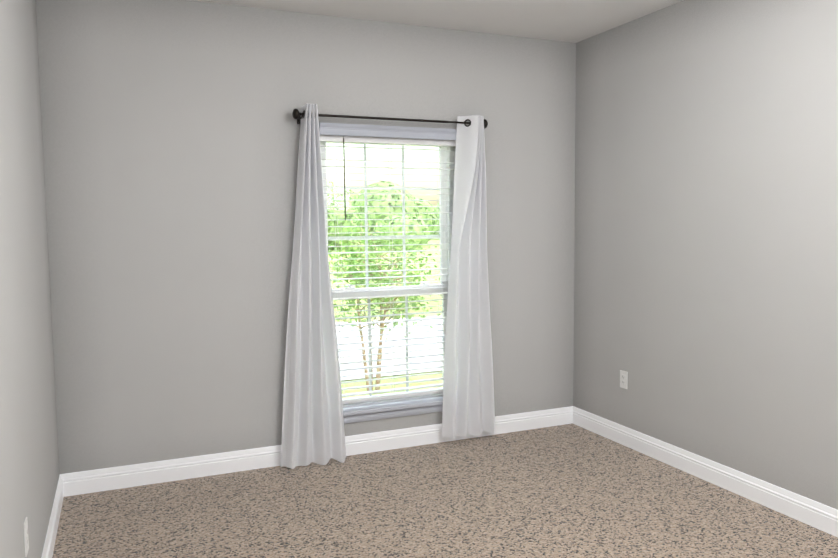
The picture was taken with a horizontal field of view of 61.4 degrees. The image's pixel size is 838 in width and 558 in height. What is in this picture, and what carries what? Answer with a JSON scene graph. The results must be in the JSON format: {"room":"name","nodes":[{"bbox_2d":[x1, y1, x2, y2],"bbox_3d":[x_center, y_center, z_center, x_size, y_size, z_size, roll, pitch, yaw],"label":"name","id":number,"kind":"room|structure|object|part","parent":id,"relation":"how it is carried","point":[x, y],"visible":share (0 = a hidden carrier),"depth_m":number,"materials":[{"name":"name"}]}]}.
{"room":"empty bedroom","nodes":[
{"label":"empty bedroom","id":0,"kind":"room"},
{"bbox_2d":[0,0,59,557],"bbox_3d":[-1.074,0.002,1.478,0.150,2.740,4.950,-2,5,-23],"label":"wall","id":1,"kind":"structure","parent":0,"point":[29,466],"depth_m":2.74,"materials":[{"name":"paint"}]},
{"bbox_2d":[23,517,28,556],"bbox_3d":[-1.378,0.904,2.478,0.007,0.115,0.070,-2,5,-23],"label":"electrical outlet","id":2,"kind":"object","parent":1,"relation":"attached to","point":[26,538],"visible":0.98,"depth_m":2.46,"materials":[{"name":"white plastic"}]},
{"bbox_2d":[41,475,63,557],"bbox_3d":[-1.015,1.297,1.682,0.015,0.125,4.800,-2,5,-23],"label":"baseboard","id":3,"kind":"structure","parent":1,"relation":"attached to","point":[49,544],"depth_m":3.35,"materials":[{"name":"white paint"}]},
{"bbox_2d":[36,0,575,473],"bbox_3d":[-0.459,-0.243,4.508,3.683,2.740,0.150,-2,5,-23],"label":"wall","id":4,"kind":"structure","parent":0,"point":[170,130],"depth_m":4.13,"materials":[{"name":"paint"}]},
{"bbox_2d":[60,406,572,496],"bbox_3d":[-0.413,1.066,4.535,3.383,0.125,0.015,-2,5,-23],"label":"baseboard","id":5,"kind":"structure","parent":4,"relation":"attached to","point":[104,479],"depth_m":4.26,"materials":[{"name":"white paint"}]},
{"bbox_2d":[280,103,494,468],"bbox_3d":[-0.168,0.034,4.487,1.489,2.178,0.154,-2,5,-23],"label":"curtains","id":6,"kind":"object","parent":4,"relation":"hanging from","point":[313,425],"visible":1,"depth_m":4.36,"materials":[{"name":"white fabric"}]},
{"bbox_3d":[-0.161,-0.991,4.427,1.295,0.076,0.130,-2,5,-23],"label":"rod","id":7,"kind":"part","parent":6,"relation":"part of","materials":[{"name":"brown metal"}]},
{"bbox_2d":[320,142,455,407],"bbox_3d":[-0.210,-0.038,4.670,0.980,1.768,0.078,-2,5,-23],"label":"window","id":8,"kind":"structure","parent":4,"relation":"in","point":[449,191],"depth_m":4.71,"materials":[{"name":"white plastic"}]},
{"bbox_3d":[-0.212,-0.053,4.671,0.876,1.714,0.060,-2,5,-23],"label":"window sash","id":9,"kind":"part","parent":8,"relation":"part of","materials":[{"name":"white plastic"}]},
{"bbox_3d":[-0.214,-0.056,4.677,0.796,1.648,0.038,-2,5,-23],"label":"window grids","id":10,"kind":"part","parent":8,"relation":"part of","materials":[{"name":"white plastic"}]},
{"bbox_2d":[333,295,441,396],"bbox_3d":[-0.221,0.435,4.742,0.876,0.733,0.001,-2,5,-23],"label":"screen","id":11,"kind":"object","parent":8,"relation":"attached to","point":[389,342],"depth_m":4.75,"materials":[{"name":"grey metal"}]},
{"bbox_2d":[319,122,456,403],"bbox_3d":[-0.168,-0.092,4.566,0.972,1.754,0.116,-2,5,-23],"label":"window blinds","id":12,"kind":"object","parent":8,"relation":"attached to","point":[339,133],"visible":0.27,"depth_m":4.56,"materials":[{"name":"grey plastic"}]},
{"bbox_2d":[343,396,442,415],"bbox_3d":[-0.164,0.836,4.649,1.060,0.027,0.117,-2,5,-23],"label":"window sill","id":13,"kind":"structure","parent":4,"relation":"attached to","point":[383,407],"depth_m":4.61,"materials":[{"name":"grey paint"}]},
{"bbox_2d":[343,404,442,423],"bbox_3d":[-0.155,0.880,4.633,1.030,0.057,0.016,-2,5,-23],"label":"trim","id":14,"kind":"structure","parent":4,"relation":"attached to","point":[390,414],"depth_m":4.62,"materials":[{"name":"grey paint"}]},
{"bbox_2d":[190,0,682,42],"bbox_3d":[-0.135,-1.471,1.854,5.078,0.120,5.100,-2,5,-23],"label":"ceiling","id":15,"kind":"structure","parent":0,"point":[573,21],"depth_m":4.25,"materials":[{"name":"paint"}]},
{"bbox_2d":[52,423,837,557],"bbox_3d":[-0.108,1.380,2.079,5.078,0.120,5.100,-2,5,-23],"label":"floor","id":16,"kind":"structure","parent":0,"point":[572,490],"depth_m":3.63,"materials":[{"name":"carpet"}]},
{"bbox_2d":[573,0,837,509],"bbox_3d":[2.171,-0.138,2.866,0.150,2.740,4.950,-2,5,-23],"label":"wall","id":17,"kind":"structure","parent":0,"point":[706,241],"depth_m":3.90,"materials":[{"name":"paint"}]},
{"bbox_2d":[620,370,627,388],"bbox_3d":[1.352,0.665,4.663,0.007,0.115,0.070,-2,5,-23],"label":"electrical outlet","id":18,"kind":"object","parent":17,"relation":"attached to","point":[623,379],"visible":1,"depth_m":4.66,"materials":[{"name":"white plastic"}]},
{"bbox_2d":[573,406,837,536],"bbox_3d":[2.079,1.163,3.006,0.015,0.125,4.800,-2,5,-23],"label":"baseboard","id":19,"kind":"structure","parent":17,"relation":"attached to","point":[812,513],"depth_m":3.93,"materials":[{"name":"white paint"}]},
{"label":"outside","id":20,"kind":"structure","parent":0,"visible":0},
{"bbox_2d":[328,237,442,397],"bbox_3d":[-10.536,-1.794,49.173,100.000,0.001,89.840,-2,5,-23],"label":"lawn","id":21,"kind":"structure","parent":20,"point":[435,241],"depth_m":17.43,"materials":[{"name":"green plant"}]},
{"bbox_2d":[327,181,439,249],"bbox_3d":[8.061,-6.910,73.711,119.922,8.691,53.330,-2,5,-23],"label":"tree","id":22,"kind":"object","parent":21,"relation":"on","point":[377,210],"depth_m":58.72,"materials":[{"name":"green plant"}]},
{"bbox_2d":[328,200,441,390],"bbox_3d":[-0.491,0.183,8.405,1.999,2.285,1.978,-2,5,-23],"label":"tree","id":23,"kind":"object","parent":21,"relation":"on","point":[360,268],"depth_m":8.28,"materials":[{"name":"green plant"}]},
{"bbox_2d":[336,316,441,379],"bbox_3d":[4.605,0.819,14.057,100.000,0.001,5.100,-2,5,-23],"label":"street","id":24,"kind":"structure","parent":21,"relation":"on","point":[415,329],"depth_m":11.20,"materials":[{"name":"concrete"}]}
]}

